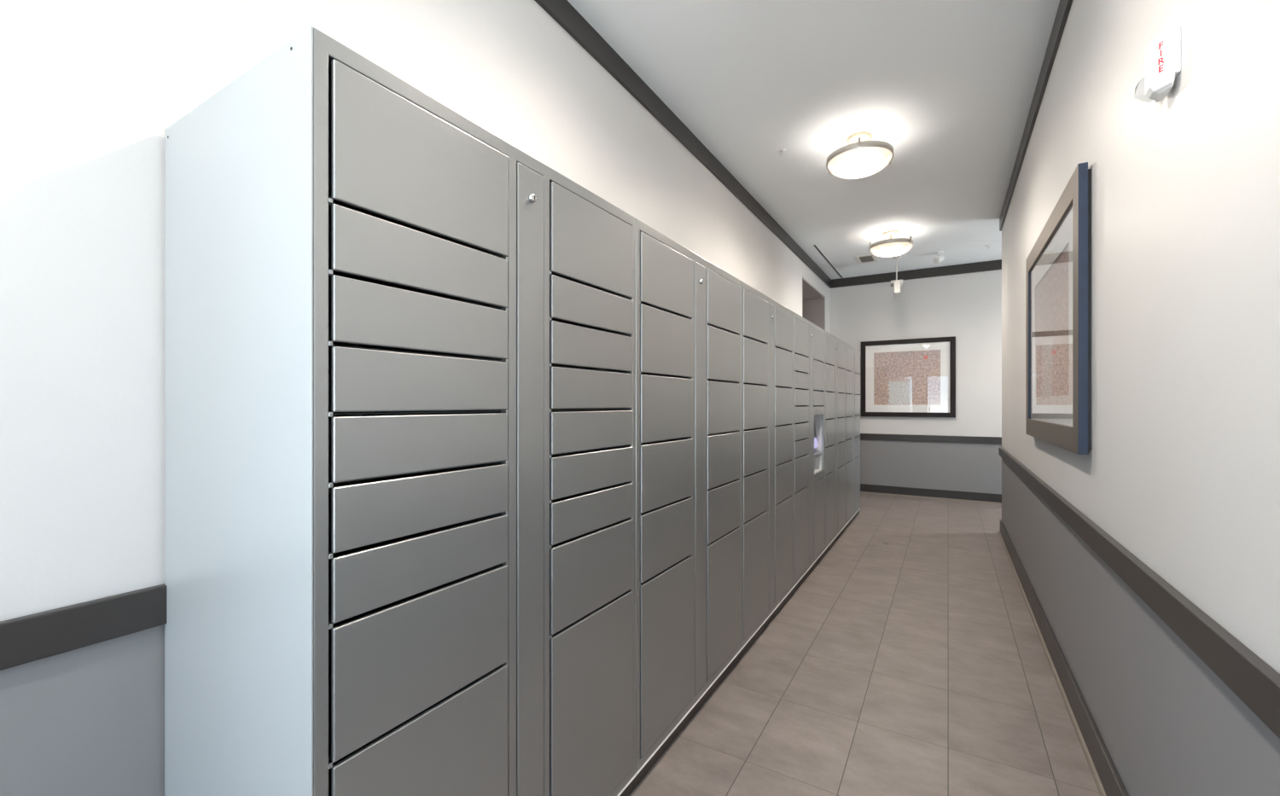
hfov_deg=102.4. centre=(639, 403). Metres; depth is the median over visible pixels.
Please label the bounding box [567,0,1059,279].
ceiling
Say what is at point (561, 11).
trim
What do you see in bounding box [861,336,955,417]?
framed picture
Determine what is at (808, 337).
locker
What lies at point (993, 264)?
trim
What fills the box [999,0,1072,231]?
trim
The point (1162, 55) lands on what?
fire alarm
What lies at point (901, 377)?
print
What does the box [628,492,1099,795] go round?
floor
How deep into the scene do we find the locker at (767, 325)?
2.83 m
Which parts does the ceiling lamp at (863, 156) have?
lamp shade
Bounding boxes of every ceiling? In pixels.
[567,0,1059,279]
[802,277,825,299]
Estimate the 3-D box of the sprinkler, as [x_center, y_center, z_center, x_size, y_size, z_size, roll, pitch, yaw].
[1.004,-1.783,3.664,0.064,0.038,0.064,0,0,31]
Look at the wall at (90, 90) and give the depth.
1.08 m
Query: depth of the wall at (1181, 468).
1.23 m
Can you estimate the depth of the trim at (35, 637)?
1.01 m
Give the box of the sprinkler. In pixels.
[776,148,785,156]
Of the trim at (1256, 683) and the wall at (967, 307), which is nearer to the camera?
the trim at (1256, 683)
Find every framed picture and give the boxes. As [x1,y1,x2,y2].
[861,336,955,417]
[1025,162,1091,454]
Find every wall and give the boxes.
[0,0,830,795]
[802,297,825,330]
[830,269,1001,494]
[1001,0,1279,795]
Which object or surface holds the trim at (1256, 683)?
attached to the wall at (1181, 468)
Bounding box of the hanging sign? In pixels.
[890,256,902,298]
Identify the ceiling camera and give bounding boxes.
[933,250,944,263]
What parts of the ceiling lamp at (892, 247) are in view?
lamp shade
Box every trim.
[0,583,166,670]
[534,0,831,288]
[830,259,1001,288]
[860,433,1001,443]
[998,447,1279,738]
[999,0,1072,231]
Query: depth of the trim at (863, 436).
6.82 m
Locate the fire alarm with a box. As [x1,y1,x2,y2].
[1134,26,1181,102]
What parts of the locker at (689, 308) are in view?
door, door, door, door, door, door, trim, service panel, door, door, door, door, door, door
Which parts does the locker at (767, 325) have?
door, door, door, door, door, door, trim, service panel, door, door, door, door, door, door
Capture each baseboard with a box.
[860,483,1001,504]
[998,519,1128,795]
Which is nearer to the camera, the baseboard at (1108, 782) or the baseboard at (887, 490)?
the baseboard at (1108, 782)
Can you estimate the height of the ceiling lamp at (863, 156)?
0.238 m
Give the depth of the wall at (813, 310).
7.26 m
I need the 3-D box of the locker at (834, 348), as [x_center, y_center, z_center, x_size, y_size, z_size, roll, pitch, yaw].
[1.510,0.329,4.780,0.612,1.855,0.986,0,0,31]
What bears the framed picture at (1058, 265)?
attached to the wall at (1181, 468)
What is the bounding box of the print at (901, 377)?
[873,349,940,405]
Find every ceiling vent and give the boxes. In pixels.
[812,244,843,278]
[854,253,878,263]
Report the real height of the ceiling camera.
0.140 m
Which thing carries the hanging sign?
hanging from the ceiling at (951, 85)
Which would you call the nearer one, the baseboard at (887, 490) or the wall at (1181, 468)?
the wall at (1181, 468)
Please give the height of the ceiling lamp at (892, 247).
0.238 m
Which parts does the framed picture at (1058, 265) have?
glass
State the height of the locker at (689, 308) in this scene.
1.855 m
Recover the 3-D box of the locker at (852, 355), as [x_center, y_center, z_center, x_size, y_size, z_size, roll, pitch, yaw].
[2.016,0.329,5.627,0.612,1.855,0.986,0,0,31]
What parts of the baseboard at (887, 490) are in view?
shoe mould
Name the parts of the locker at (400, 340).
panel, door, door, door, door, door, door, door, door, door, frame, service panel, door, door, door, door, door, door, door, door, door, trim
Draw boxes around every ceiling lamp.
[826,131,893,179]
[869,230,913,256]
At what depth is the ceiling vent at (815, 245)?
6.47 m
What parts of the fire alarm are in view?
plate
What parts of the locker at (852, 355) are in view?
door, door, door, door, door, door, service panel, door, door, door, door, door, door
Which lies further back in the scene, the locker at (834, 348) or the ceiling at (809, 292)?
the ceiling at (809, 292)
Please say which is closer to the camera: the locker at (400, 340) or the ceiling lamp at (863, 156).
the locker at (400, 340)
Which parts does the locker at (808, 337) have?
door, door, door, door, door, door, door, door, door, trim, service panel, kiosk panel, door, door, door, door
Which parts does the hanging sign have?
rod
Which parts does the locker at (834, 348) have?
door, door, door, door, door, door, trim, service panel, door, door, door, door, door, door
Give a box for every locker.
[164,25,636,795]
[633,218,742,790]
[738,281,793,659]
[791,312,825,594]
[823,330,845,556]
[843,343,860,530]
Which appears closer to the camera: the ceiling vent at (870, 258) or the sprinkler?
the sprinkler

